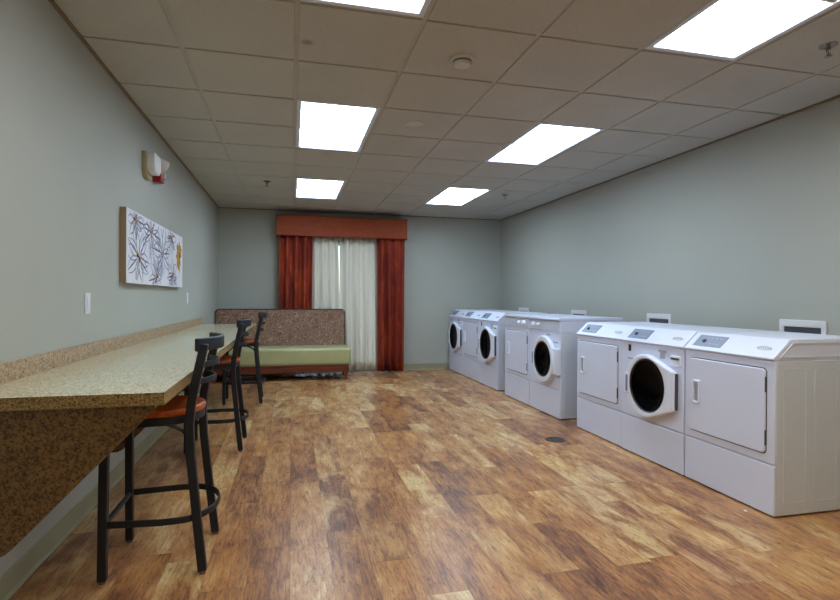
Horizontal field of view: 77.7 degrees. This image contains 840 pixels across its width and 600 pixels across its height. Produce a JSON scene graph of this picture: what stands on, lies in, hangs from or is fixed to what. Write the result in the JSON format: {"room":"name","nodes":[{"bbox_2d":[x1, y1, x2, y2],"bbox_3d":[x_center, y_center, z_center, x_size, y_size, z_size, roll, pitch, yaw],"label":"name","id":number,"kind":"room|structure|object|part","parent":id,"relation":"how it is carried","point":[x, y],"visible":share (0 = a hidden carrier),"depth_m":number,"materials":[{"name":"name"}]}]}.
{"room":"laundry","nodes":[
{"label":"laundry","id":0,"kind":"room"},
{"bbox_2d":[0,0,217,577],"bbox_3d":[-1.918,-0.203,2.982,0.120,2.750,10.450,0,0,-14],"label":"wall","id":1,"kind":"structure","parent":0,"point":[72,143],"depth_m":2.67,"materials":[{"name":"paint"}]},
{"bbox_2d":[85,293,90,313],"bbox_3d":[-1.824,0.019,2.867,0.009,0.116,0.074,0,0,-14],"label":"wall plate","id":2,"kind":"object","parent":1,"relation":"attached to","point":[87,295],"visible":1,"depth_m":2.86,"materials":[{"name":"plastic"}]},
{"bbox_2d":[0,318,201,383],"bbox_3d":[-2.119,0.270,4.078,0.018,0.078,4.930,0,0,-14],"label":"backsplash","id":3,"kind":"structure","parent":1,"relation":"attached to","point":[15,369],"depth_m":2.67,"materials":[{"name":"stone"}]},
{"bbox_2d":[0,381,211,599],"bbox_3d":[-1.860,1.122,3.003,0.016,0.100,10.210,0,0,-14],"label":"baseboard","id":4,"kind":"structure","parent":1,"relation":"attached to","point":[12,580],"depth_m":2.53,"materials":[{"name":"beige wood"}]},
{"bbox_2d":[0,318,255,556],"bbox_3d":[-1.811,0.542,4.155,0.655,0.618,4.930,0,0,-14],"label":"countertop","id":5,"kind":"structure","parent":1,"relation":"attached to","point":[63,412],"depth_m":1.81,"materials":[{"name":"stone"}]},
{"bbox_2d":[48,0,218,207],"bbox_3d":[-1.843,-1.397,2.994,0.018,0.044,10.210,0,0,-14],"label":"trim","id":6,"kind":"structure","parent":1,"relation":"attached to","point":[52,2],"depth_m":3.23,"materials":[{"name":"metal"}]},
{"bbox_2d":[120,207,181,287],"bbox_3d":[-2.151,-0.365,4.278,0.042,0.495,1.800,0,0,-14],"label":"wall art","id":7,"kind":"object","parent":1,"relation":"attached to","point":[150,253],"visible":1,"depth_m":3.88,"materials":[{"name":"fabric"}]},
{"bbox_2d":[128,211,144,241],"bbox_3d":[-1.972,-0.497,3.638,0.002,0.213,0.421,0,0,-14],"label":"flower","id":8,"kind":"object","parent":7,"relation":"on","point":[136,222],"depth_m":3.62,"materials":[{"name":"grey paint"}]},
{"bbox_2d":[128,233,148,279],"bbox_3d":[-1.988,-0.312,3.698,0.001,0.376,0.554,0,0,-14],"label":"flower","id":9,"kind":"object","parent":7,"relation":"on","point":[138,243],"depth_m":3.68,"materials":[{"name":"grey paint"}]},
{"bbox_2d":[143,221,160,257],"bbox_3d":[-2.070,-0.456,4.036,0.002,0.305,0.541,0,0,-14],"label":"flower","id":10,"kind":"object","parent":7,"relation":"on","point":[151,230],"depth_m":4.02,"materials":[{"name":"grey paint"}]},
{"bbox_2d":[149,258,160,283],"bbox_3d":[-2.096,-0.232,4.135,0.001,0.230,0.405,0,0,-14],"label":"flower","id":11,"kind":"object","parent":7,"relation":"on","point":[154,263],"depth_m":4.12,"materials":[{"name":"grey paint"}]},
{"bbox_2d":[152,230,169,278],"bbox_3d":[-2.142,-0.389,4.328,0.002,0.439,0.618,0,0,-14],"label":"flower","id":12,"kind":"object","parent":7,"relation":"on","point":[160,238],"depth_m":4.31,"materials":[{"name":"grey paint"}]},
{"bbox_2d":[167,231,175,253],"bbox_3d":[-2.230,-0.501,4.689,0.001,0.223,0.367,0,0,-14],"label":"flower","id":13,"kind":"object","parent":7,"relation":"on","point":[171,237],"depth_m":4.68,"materials":[{"name":"grey paint"}]},
{"bbox_2d":[167,257,176,284],"bbox_3d":[-2.238,-0.260,4.713,0.002,0.275,0.386,0,0,-14],"label":"flower","id":14,"kind":"object","parent":7,"relation":"on","point":[171,261],"depth_m":4.71,"materials":[{"name":"grey paint"}]},
{"bbox_2d":[176,241,181,272],"bbox_3d":[-2.304,-0.415,4.987,0.002,0.308,0.261,0,0,-14],"label":"flower","id":15,"kind":"object","parent":7,"relation":"on","point":[178,243],"depth_m":5.00,"materials":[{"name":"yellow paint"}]},
{"bbox_2d":[142,150,169,180],"bbox_3d":[-2.061,-1.026,4.062,0.125,0.204,0.338,0,0,-3],"label":"emergency light","id":16,"kind":"object","parent":1,"relation":"attached to","point":[152,164],"visible":1,"depth_m":3.93,"materials":[{"name":"beige plastic"}]},
{"bbox_2d":[152,173,166,183],"bbox_3d":[-2.117,-0.992,4.242,0.092,0.085,0.090,0,0,-14],"label":"fire alarm strobe","id":17,"kind":"object","parent":1,"relation":"attached to","point":[160,179],"visible":0.79,"depth_m":4.21,"materials":[{"name":"red plastic"}]},
{"bbox_2d":[218,208,500,363],"bbox_3d":[-0.852,-0.218,8.564,4.620,2.750,0.120,0,0,-14],"label":"wall","id":18,"kind":"structure","parent":0,"point":[450,264],"depth_m":8.71,"materials":[{"name":"paint"}]},
{"bbox_2d":[276,214,407,240],"bbox_3d":[-1.218,-1.135,8.262,2.047,0.317,0.281,0,0,-14],"label":"valance","id":19,"kind":"object","parent":18,"relation":"attached to","point":[289,225],"visible":0.97,"depth_m":8.12,"materials":[{"name":"brown fabric"}]},
{"bbox_2d":[278,235,312,373],"bbox_3d":[-1.915,0.037,8.035,0.504,2.170,0.110,0,0,-14],"label":"curtain","id":20,"kind":"object","parent":19,"relation":"hanging from","point":[295,252],"visible":0.59,"depth_m":8.02,"materials":[{"name":"red fabric"}]},
{"bbox_2d":[312,236,339,308],"bbox_3d":[-1.502,0.031,8.255,0.509,2.155,0.116,0,0,-14],"label":"curtain","id":21,"kind":"object","parent":19,"relation":"hanging from","point":[325,255],"visible":0.45,"depth_m":8.26,"materials":[{"name":"white fabric"}]},
{"bbox_3d":[-1.218,-0.984,8.258,2.047,0.016,0.271,0,0,-14],"label":"cord trim","id":22,"kind":"part","parent":19,"relation":"part of","materials":[{"name":"brown fabric"}]},
{"bbox_3d":[-1.216,-1.285,8.257,2.047,0.016,0.271,0,0,-14],"label":"cord trim","id":23,"kind":"part","parent":19,"relation":"part of","materials":[{"name":"brown fabric"}]},
{"bbox_2d":[339,237,377,369],"bbox_3d":[-0.927,0.037,8.397,0.746,2.160,0.107,0,0,-14],"label":"curtain","id":24,"kind":"object","parent":19,"relation":"hanging from","point":[357,256],"visible":0.68,"depth_m":8.39,"materials":[{"name":"white fabric"}]},
{"bbox_2d":[377,239,404,371],"bbox_3d":[-0.469,0.050,8.392,0.455,2.180,0.117,0,0,-14],"label":"curtain","id":25,"kind":"object","parent":19,"relation":"hanging from","point":[390,252],"visible":0.98,"depth_m":8.39,"materials":[{"name":"red fabric"}]},
{"bbox_2d":[339,271,377,370],"bbox_3d":[-1.243,0.115,8.469,1.600,2.080,0.060,0,0,-14],"label":"door","id":26,"kind":"structure","parent":18,"relation":"in","point":[339,271],"depth_m":8.49,"materials":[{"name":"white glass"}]},
{"bbox_2d":[219,207,500,220],"bbox_3d":[-0.828,-1.412,8.492,4.584,0.044,0.018,0,0,-14],"label":"trim","id":27,"kind":"structure","parent":18,"relation":"attached to","point":[219,207],"depth_m":8.43,"materials":[{"name":"metal"}]},
{"bbox_2d":[404,363,448,369],"bbox_3d":[0.530,1.115,8.841,1.790,0.100,0.016,0,0,-14],"label":"baseboard","id":28,"kind":"structure","parent":18,"relation":"attached to","point":[423,366],"depth_m":8.74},
{"bbox_2d":[8,369,839,599],"bbox_3d":[0.374,1.244,3.554,4.860,0.120,10.450,0,0,-14],"label":"floor","id":29,"kind":"structure","parent":0,"point":[428,484],"depth_m":2.83,"materials":[{"name":"brown wood"}]},
{"bbox_2d":[97,332,223,584],"bbox_3d":[-1.152,0.671,2.403,0.467,1.016,0.434,0,0,-14],"label":"bar stool","id":30,"kind":"object","parent":29,"relation":"on","point":[180,409],"visible":0.73,"depth_m":2.25,"materials":[{"name":"black metal"}]},
{"bbox_3d":[-1.319,0.836,2.178,0.037,0.661,0.056,0,0,-14],"label":"leg","id":31,"kind":"part","parent":30,"relation":"part of","materials":[{"name":"black metal"}]},
{"bbox_3d":[-1.359,0.936,2.353,0.022,0.022,0.380,0,0,-14],"label":"rail","id":32,"kind":"part","parent":30,"relation":"part of","materials":[{"name":"black metal"}]},
{"bbox_3d":[-1.405,0.834,2.526,0.037,0.661,0.056,0,0,-14],"label":"leg","id":33,"kind":"part","parent":30,"relation":"part of","materials":[{"name":"black metal"}]},
{"bbox_3d":[-1.179,0.520,2.395,0.357,0.035,0.382,0,0,-14],"label":"seat frame","id":34,"kind":"part","parent":30,"relation":"part of","materials":[{"name":"black metal"}]},
{"bbox_3d":[-1.179,0.487,2.395,0.365,0.031,0.390,0,0,-14],"label":"seat","id":35,"kind":"part","parent":30,"relation":"part of","materials":[{"name":"orange leather"}]},
{"bbox_3d":[-0.968,0.678,2.258,0.095,0.983,0.055,0,0,-14],"label":"leg","id":36,"kind":"part","parent":30,"relation":"part of","materials":[{"name":"black metal"}]},
{"bbox_3d":[-1.057,0.676,2.616,0.095,0.983,0.055,0,0,-14],"label":"leg","id":37,"kind":"part","parent":30,"relation":"part of","materials":[{"name":"black metal"}]},
{"bbox_3d":[-0.968,0.193,2.445,0.094,0.058,0.420,0,0,-14],"label":"rail","id":38,"kind":"part","parent":30,"relation":"part of","materials":[{"name":"black metal"}]},
{"bbox_2d":[184,318,250,454],"bbox_3d":[-1.600,0.661,4.182,0.467,1.016,0.434,0,0,-14],"label":"bar stool","id":39,"kind":"object","parent":29,"relation":"on","point":[232,361],"visible":0.68,"depth_m":4.03,"materials":[{"name":"black metal"}]},
{"bbox_3d":[-1.767,0.826,3.958,0.037,0.661,0.056,0,0,-14],"label":"leg","id":40,"kind":"part","parent":39,"relation":"part of","materials":[{"name":"black metal"}]},
{"bbox_3d":[-1.853,0.824,4.305,0.037,0.661,0.056,0,0,-14],"label":"leg","id":41,"kind":"part","parent":39,"relation":"part of","materials":[{"name":"black metal"}]},
{"bbox_3d":[-1.627,0.510,4.175,0.357,0.035,0.382,0,0,-14],"label":"seat frame","id":42,"kind":"part","parent":39,"relation":"part of","materials":[{"name":"black metal"}]},
{"bbox_3d":[-1.627,0.477,4.175,0.365,0.031,0.390,0,0,-14],"label":"seat","id":43,"kind":"part","parent":39,"relation":"part of","materials":[{"name":"orange leather"}]},
{"bbox_3d":[-1.416,0.669,4.038,0.095,0.983,0.055,0,0,-14],"label":"leg","id":44,"kind":"part","parent":39,"relation":"part of","materials":[{"name":"black metal"}]},
{"bbox_3d":[-1.504,0.667,4.396,0.095,0.983,0.055,0,0,-14],"label":"leg","id":45,"kind":"part","parent":39,"relation":"part of","materials":[{"name":"black metal"}]},
{"bbox_3d":[-1.416,0.183,4.225,0.094,0.058,0.420,0,0,-14],"label":"rail","id":46,"kind":"part","parent":39,"relation":"part of","materials":[{"name":"black metal"}]},
{"bbox_2d":[222,312,266,405],"bbox_3d":[-1.993,0.652,5.971,0.467,1.016,0.434,0,0,-16],"label":"bar stool","id":47,"kind":"object","parent":29,"relation":"on","point":[255,342],"visible":0.73,"depth_m":5.82,"materials":[{"name":"black metal"}]},
{"bbox_3d":[-2.153,0.817,5.741,0.037,0.661,0.056,0,0,-16],"label":"leg","id":48,"kind":"part","parent":47,"relation":"part of","materials":[{"name":"black metal"}]},
{"bbox_3d":[-2.249,0.815,6.086,0.037,0.661,0.056,0,0,-16],"label":"leg","id":49,"kind":"part","parent":47,"relation":"part of","materials":[{"name":"black metal"}]},
{"bbox_3d":[-2.020,0.501,5.962,0.357,0.035,0.382,0,0,-16],"label":"seat frame","id":50,"kind":"part","parent":47,"relation":"part of","materials":[{"name":"black metal"}]},
{"bbox_3d":[-2.020,0.468,5.962,0.365,0.031,0.390,0,0,-16],"label":"seat","id":51,"kind":"part","parent":47,"relation":"part of","materials":[{"name":"orange leather"}]},
{"bbox_3d":[-1.805,0.659,5.832,0.095,0.983,0.055,0,0,-16],"label":"leg","id":52,"kind":"part","parent":47,"relation":"part of","materials":[{"name":"black metal"}]},
{"bbox_3d":[-1.904,0.657,6.187,0.095,0.983,0.055,0,0,-16],"label":"leg","id":53,"kind":"part","parent":47,"relation":"part of","materials":[{"name":"black metal"}]},
{"bbox_3d":[-1.810,0.173,6.019,0.094,0.058,0.420,0,0,-16],"label":"rail","id":54,"kind":"part","parent":47,"relation":"part of","materials":[{"name":"black metal"}]},
{"bbox_2d":[213,309,350,383],"bbox_3d":[-2.002,0.643,7.629,1.931,1.021,0.566,0,0,-14],"label":"bench","id":55,"kind":"object","parent":29,"relation":"on","point":[291,340],"visible":0.79,"depth_m":7.68,"materials":[{"name":"fabric"}]},
{"bbox_3d":[-2.072,0.439,7.828,1.875,0.603,0.144,0,0,-14],"label":"backrest","id":56,"kind":"part","parent":55,"relation":"part of","materials":[{"name":"fabric"}]},
{"bbox_3d":[-2.011,0.983,7.631,1.885,0.103,0.510,0,0,-14],"label":"rail","id":57,"kind":"part","parent":55,"relation":"part of","materials":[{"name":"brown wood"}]},
{"bbox_2d":[229,344,350,366],"bbox_3d":[-1.997,0.808,7.618,1.925,0.253,0.540,0,0,-14],"label":"seat cushion","id":58,"kind":"object","parent":55,"relation":"on","point":[270,355],"depth_m":7.44,"materials":[{"name":"green leather"}]},
{"bbox_2d":[448,309,492,374],"bbox_3d":[0.890,0.663,8.514,0.760,1.010,0.705,0,0,-14],"label":"washing machine","id":59,"kind":"object","parent":29,"relation":"on","point":[455,333],"visible":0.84,"depth_m":8.40,"materials":[{"name":"white metal"}]},
{"bbox_3d":[0.562,0.587,8.413,0.034,0.421,0.410,0,0,-14],"label":"glass","id":60,"kind":"part","parent":59,"relation":"part of","materials":[{"name":"black glass"}]},
{"bbox_3d":[0.559,0.593,8.404,0.048,0.480,0.533,0,0,-14],"label":"door","id":61,"kind":"part","parent":59,"relation":"part of","materials":[{"name":"white plastic"}]},
{"bbox_3d":[0.584,1.017,8.440,0.014,0.284,0.697,0,0,-14],"label":"toe panel","id":62,"kind":"part","parent":59,"relation":"part of","materials":[{"name":"white metal"}]},
{"bbox_3d":[0.587,0.575,8.438,0.014,0.588,0.697,0,0,-14],"label":"panel","id":63,"kind":"part","parent":59,"relation":"part of","materials":[{"name":"white metal"}]},
{"bbox_2d":[462,310,508,381],"bbox_3d":[1.077,0.667,7.829,0.724,1.010,0.705,0,0,-14],"label":"dryer","id":64,"kind":"object","parent":29,"relation":"on","point":[470,319],"visible":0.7,"depth_m":7.71,"materials":[{"name":"white metal"}]},
{"bbox_3d":[0.745,0.576,7.751,0.016,0.484,0.594,0,0,-14],"label":"door","id":65,"kind":"part","parent":64,"relation":"part of","materials":[{"name":"white metal"}]},
{"bbox_3d":[0.754,1.021,7.751,0.014,0.284,0.697,0,0,-14],"label":"toe panel","id":66,"kind":"part","parent":64,"relation":"part of","materials":[{"name":"white metal"}]},
{"bbox_3d":[0.756,0.578,7.749,0.014,0.588,0.697,0,0,-14],"label":"panel","id":67,"kind":"part","parent":64,"relation":"part of","materials":[{"name":"white metal"}]},
{"bbox_2d":[478,311,547,390],"bbox_3d":[1.230,0.670,7.135,0.760,1.010,0.705,0,0,-14],"label":"washing machine","id":68,"kind":"object","parent":29,"relation":"on","point":[491,339],"visible":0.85,"depth_m":6.88,"materials":[{"name":"white metal"}]},
{"bbox_3d":[0.901,0.594,7.035,0.034,0.421,0.410,0,0,-14],"label":"glass","id":69,"kind":"part","parent":68,"relation":"part of","materials":[{"name":"black glass"}]},
{"bbox_3d":[0.898,0.601,7.025,0.048,0.480,0.533,0,0,-14],"label":"door","id":70,"kind":"part","parent":68,"relation":"part of","materials":[{"name":"white plastic"}]},
{"bbox_3d":[0.923,1.024,7.061,0.014,0.284,0.697,0,0,-14],"label":"toe panel","id":71,"kind":"part","parent":68,"relation":"part of","materials":[{"name":"white metal"}]},
{"bbox_3d":[0.926,0.582,7.060,0.014,0.588,0.697,0,0,-14],"label":"panel","id":72,"kind":"part","parent":68,"relation":"part of","materials":[{"name":"white metal"}]},
{"bbox_3d":[1.347,0.722,6.805,0.670,0.847,0.004,0,0,-14],"label":"panel","id":73,"kind":"part","parent":68,"relation":"part of","materials":[{"name":"white metal"}]},
{"bbox_2d":[504,314,584,404],"bbox_3d":[1.453,0.677,6.214,0.742,1.007,0.684,0,0,-14],"label":"dryer","id":74,"kind":"object","parent":29,"relation":"on","point":[517,330],"visible":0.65,"depth_m":6.08,"materials":[{"name":"white metal"}]},
{"bbox_3d":[1.131,0.599,6.131,0.016,0.475,0.575,0,0,-14],"label":"door","id":75,"kind":"part","parent":74,"relation":"part of","materials":[{"name":"white metal"}]},
{"bbox_3d":[1.132,0.260,6.132,0.008,0.100,0.664,0,0,-14],"label":"control panel","id":76,"kind":"part","parent":74,"relation":"part of","materials":[{"name":"silver metal"}]},
{"bbox_3d":[1.139,1.034,6.138,0.014,0.276,0.680,0,0,-14],"label":"toe panel","id":77,"kind":"part","parent":74,"relation":"part of","materials":[{"name":"white metal"}]},
{"bbox_3d":[1.141,0.604,6.136,0.014,0.571,0.680,0,0,-14],"label":"panel","id":78,"kind":"part","parent":74,"relation":"part of","materials":[{"name":"white metal"}]},
{"bbox_3d":[1.467,0.189,6.214,0.720,0.031,0.684,0,0,-14],"label":"panel","id":79,"kind":"part","parent":74,"relation":"part of","materials":[{"name":"white metal"}]},
{"bbox_2d":[545,437,565,441],"bbox_3d":[1.148,1.183,4.429,0.170,0.004,0.170,0,0,-14],"label":"floor drain","id":80,"kind":"object","parent":29,"relation":"on","point":[551,439],"visible":1,"depth_m":4.42,"materials":[{"name":"metal"}]},
{"bbox_2d":[528,316,622,418],"bbox_3d":[1.610,0.681,5.540,0.760,1.007,0.692,0,0,-14],"label":"washing machine","id":81,"kind":"object","parent":29,"relation":"on","point":[553,339],"visible":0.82,"depth_m":5.22,"materials":[{"name":"white metal"}]},
{"bbox_3d":[1.218,0.614,5.609,0.028,0.164,0.048,0,0,-14],"label":"handle","id":82,"kind":"part","parent":81,"relation":"part of","materials":[{"name":"white plastic"}]},
{"bbox_3d":[1.288,0.610,5.415,0.034,0.384,0.376,0,0,-14],"label":"glass","id":83,"kind":"part","parent":81,"relation":"part of","materials":[{"name":"black glass"}]},
{"bbox_3d":[1.283,0.610,5.413,0.048,0.482,0.472,0,0,-14],"label":"door","id":84,"kind":"part","parent":81,"relation":"part of","materials":[{"name":"white plastic"}]},
{"bbox_3d":[1.296,0.264,5.464,0.008,0.100,0.664,0,0,-14],"label":"control panel","id":85,"kind":"part","parent":81,"relation":"part of","materials":[{"name":"silver metal"}]},
{"bbox_3d":[1.303,1.037,5.470,0.014,0.276,0.680,0,0,-14],"label":"toe panel","id":86,"kind":"part","parent":81,"relation":"part of","materials":[{"name":"white metal"}]},
{"bbox_3d":[1.306,0.607,5.468,0.014,0.571,0.680,0,0,-14],"label":"panel","id":87,"kind":"part","parent":81,"relation":"part of","materials":[{"name":"white metal"}]},
{"bbox_3d":[1.724,0.744,5.222,0.670,0.823,0.004,0,0,-14],"label":"panel","id":88,"kind":"part","parent":81,"relation":"part of","materials":[{"name":"white metal"}]},
{"bbox_3d":[1.632,0.193,5.546,0.720,0.031,0.684,0,0,-14],"label":"panel","id":89,"kind":"part","parent":81,"relation":"part of","materials":[{"name":"white metal"}]},
{"bbox_2d":[576,322,687,446],"bbox_3d":[1.871,0.699,4.607,0.724,0.981,0.688,0,0,-14],"label":"dryer","id":90,"kind":"object","parent":29,"relation":"on","point":[599,348],"visible":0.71,"depth_m":4.48,"materials":[{"name":"white metal"}]},
{"bbox_3d":[1.474,0.588,4.735,0.014,0.153,0.060,0,0,-14],"label":"handle","id":91,"kind":"part","parent":90,"relation":"part of","materials":[{"name":"white plastic"}]},
{"bbox_3d":[1.538,0.610,4.530,0.016,0.470,0.580,0,0,-14],"label":"door","id":92,"kind":"part","parent":90,"relation":"part of","materials":[{"name":"white metal"}]},
{"bbox_3d":[1.547,1.042,4.529,0.014,0.276,0.680,0,0,-14],"label":"toe panel","id":93,"kind":"part","parent":90,"relation":"part of","materials":[{"name":"white metal"}]},
{"bbox_3d":[1.550,0.613,4.527,0.014,0.571,0.680,0,0,-14],"label":"panel","id":94,"kind":"part","parent":90,"relation":"part of","materials":[{"name":"white metal"}]},
{"bbox_2d":[621,325,766,474],"bbox_3d":[2.010,0.702,3.930,0.760,0.981,0.688,0,0,-14],"label":"washing machine","id":95,"kind":"object","parent":29,"relation":"on","point":[653,357],"visible":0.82,"depth_m":3.79,"materials":[{"name":"white metal"}]},
{"bbox_3d":[1.608,0.638,4.041,0.028,0.164,0.048,0,0,-14],"label":"handle","id":96,"kind":"part","parent":95,"relation":"part of","materials":[{"name":"white plastic"}]},
{"bbox_3d":[1.681,0.628,3.831,0.034,0.409,0.400,0,0,-14],"label":"glass","id":97,"kind":"part","parent":95,"relation":"part of","materials":[{"name":"black glass"}]},
{"bbox_3d":[1.678,0.634,3.822,0.048,0.466,0.520,0,0,-14],"label":"door","id":98,"kind":"part","parent":95,"relation":"part of","materials":[{"name":"white plastic"}]},
{"bbox_3d":[1.703,1.046,3.857,0.014,0.276,0.680,0,0,-14],"label":"toe panel","id":99,"kind":"part","parent":95,"relation":"part of","materials":[{"name":"white metal"}]},
{"bbox_3d":[1.706,0.616,3.855,0.014,0.571,0.680,0,0,-14],"label":"panel","id":100,"kind":"part","parent":95,"relation":"part of","materials":[{"name":"white metal"}]},
{"bbox_3d":[1.760,0.423,3.595,0.012,0.077,0.100,0,0,-14],"label":"dispenser drawer","id":101,"kind":"part","parent":95,"relation":"part of","materials":[{"name":"white plastic"}]},
{"bbox_2d":[684,331,839,516],"bbox_3d":[2.190,0.706,3.260,0.724,0.981,0.688,0,0,-13],"label":"dryer","id":102,"kind":"object","parent":29,"relation":"on","point":[762,408],"visible":1,"depth_m":2.94,"materials":[{"name":"white metal"}]},
{"bbox_3d":[1.795,0.596,3.393,0.014,0.153,0.060,0,0,-13],"label":"handle","id":103,"kind":"part","parent":102,"relation":"part of","materials":[{"name":"white plastic"}]},
{"bbox_3d":[1.857,0.617,3.187,0.016,0.470,0.580,0,0,-13],"label":"door","id":104,"kind":"part","parent":102,"relation":"part of","materials":[{"name":"white metal"}]},
{"bbox_3d":[1.866,1.050,3.186,0.014,0.276,0.680,0,0,-13],"label":"toe panel","id":105,"kind":"part","parent":102,"relation":"part of","materials":[{"name":"white metal"}]},
{"bbox_3d":[1.868,0.620,3.184,0.014,0.571,0.680,0,0,-13],"label":"panel","id":106,"kind":"part","parent":102,"relation":"part of","materials":[{"name":"white metal"}]},
{"bbox_3d":[2.284,0.756,2.933,0.670,0.823,0.004,0,0,-13],"label":"panel","id":107,"kind":"part","parent":102,"relation":"part of","materials":[{"name":"white metal"}]},
{"bbox_2d":[54,0,839,219],"bbox_3d":[0.391,-1.391,3.544,4.620,0.033,10.210,0,0,-14],"label":"ceiling","id":108,"kind":"structure","parent":0,"point":[222,82],"depth_m":3.35,"materials":[{"name":"tile"}]},
{"bbox_2d":[294,178,345,199],"bbox_3d":[-1.291,-1.459,6.629,0.584,0.122,1.193,0,0,-14],"label":"ceiling light","id":109,"kind":"object","parent":108,"relation":"attached to","point":[300,182],"visible":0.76,"depth_m":6.61,"materials":[{"name":"plastic"}]},
{"bbox_2d":[296,99,380,151],"bbox_3d":[-0.708,-1.446,4.261,0.584,0.122,1.193,0,0,-14],"label":"ceiling light","id":110,"kind":"object","parent":108,"relation":"attached to","point":[310,112],"visible":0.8,"depth_m":4.17,"materials":[{"name":"plastic"}]},
{"bbox_2d":[301,0,430,17],"bbox_3d":[-0.125,-1.433,1.893,0.584,0.122,1.193,0,0,-14],"label":"ceiling light","id":111,"kind":"object","parent":108,"relation":"attached to","point":[417,8],"visible":1,"depth_m":2.46,"materials":[{"name":"plastic"}]},
{"bbox_2d":[364,0,421,7],"bbox_3d":[-0.125,-1.401,1.894,0.524,0.004,1.133,0,0,-14],"label":"diffuser","id":112,"kind":"object","parent":111,"relation":"attached to","point":[379,3],"depth_m":2.46,"materials":[{"name":"white plastic"}]},
{"bbox_2d":[405,121,423,127],"bbox_3d":[-0.043,-1.378,4.091,0.152,0.010,0.152,0,0,-14],"label":"cover plate","id":113,"kind":"object","parent":108,"relation":"attached to","point":[414,124],"visible":1,"depth_m":4.09,"materials":[{"name":"white plastic"}]},
{"bbox_2d":[424,187,491,205],"bbox_3d":[0.485,-1.449,7.066,0.584,0.122,1.193,0,0,-14],"label":"ceiling light","id":114,"kind":"object","parent":108,"relation":"attached to","point":[436,200],"visible":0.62,"depth_m":7.06,"materials":[{"name":"plastic"}]},
{"bbox_2d":[430,188,484,203],"bbox_3d":[0.484,-1.417,7.066,0.524,0.004,1.133,0,0,-14],"label":"diffuser","id":115,"kind":"object","parent":114,"relation":"attached to","point":[474,192],"depth_m":7.02,"materials":[{"name":"white plastic"}]},
{"bbox_2d":[450,53,473,68],"bbox_3d":[0.239,-1.349,2.966,0.136,0.048,0.136,0,0,-14],"label":"smoke detector","id":116,"kind":"object","parent":108,"relation":"attached to","point":[459,60],"visible":1,"depth_m":2.93,"materials":[{"name":"white plastic"}]},
{"bbox_2d":[484,122,605,164],"bbox_3d":[1.068,-1.436,4.699,0.584,0.122,1.193,0,0,-14],"label":"ceiling light","id":117,"kind":"object","parent":108,"relation":"attached to","point":[569,136],"visible":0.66,"depth_m":4.62,"materials":[{"name":"plastic"}]},
{"bbox_2d":[645,0,839,60],"bbox_3d":[1.651,-1.424,2.331,0.584,0.122,1.193,0,0,-14],"label":"ceiling light","id":118,"kind":"object","parent":108,"relation":"attached to","point":[721,29],"visible":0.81,"depth_m":2.64,"materials":[{"name":"glowing translucent plastic diffuser"}]},
{"bbox_2d":[819,41,837,57],"bbox_3d":[2.179,-1.329,2.785,0.084,0.061,0.084,0,0,-14],"label":"sprinkler head","id":119,"kind":"object","parent":108,"relation":"attached to","point":[827,46],"visible":1,"depth_m":2.77},
{"bbox_3d":[2.179,-1.325,2.785,0.024,0.050,0.022,0,0,27],"label":"frame","id":120,"kind":"part","parent":119,"relation":"part of","materials":[{"name":"silver metal"}]},
{"bbox_2d":[501,97,839,335],"bbox_3d":[2.684,-0.179,4.116,0.120,2.750,10.450,0,0,-14],"label":"wall","id":121,"kind":"structure","parent":0,"point":[742,230],"depth_m":4.59,"materials":[{"name":"paint"}]},
{"bbox_2d":[519,307,528,311],"bbox_3d":[1.619,0.219,8.155,0.012,0.200,0.350,0,0,-14],"label":"outlet box","id":122,"kind":"object","parent":121,"relation":"attached to","point":[520,308],"visible":0.3,"depth_m":8.11,"materials":[{"name":"plastic"}]},
{"bbox_2d":[571,310,586,315],"bbox_3d":[2.004,0.227,6.592,0.012,0.200,0.350,0,0,-14],"label":"outlet box","id":123,"kind":"object","parent":121,"relation":"attached to","point":[573,312],"visible":0.38,"depth_m":6.58,"materials":[{"name":"plastic"}]},
{"bbox_2d":[647,313,671,323],"bbox_3d":[2.358,0.235,5.155,0.012,0.200,0.350,0,0,-14],"label":"outlet box","id":124,"kind":"object","parent":121,"relation":"attached to","point":[651,317],"visible":0.4,"depth_m":5.14,"materials":[{"name":"plastic"}]},
{"bbox_2d":[501,95,839,220],"bbox_3d":[2.625,-1.373,4.095,0.018,0.044,10.210,0,0,-14],"label":"trim","id":125,"kind":"structure","parent":121,"relation":"attached to","point":[837,96],"depth_m":4.56,"materials":[{"name":"metal"}]},
{"bbox_2d":[779,319,826,334],"bbox_3d":[2.715,0.243,3.708,0.012,0.200,0.350,0,0,-14],"label":"outlet box","id":126,"kind":"object","parent":121,"relation":"attached to","point":[785,325],"visible":0.36,"depth_m":3.69,"materials":[{"name":"plastic"}]}
]}

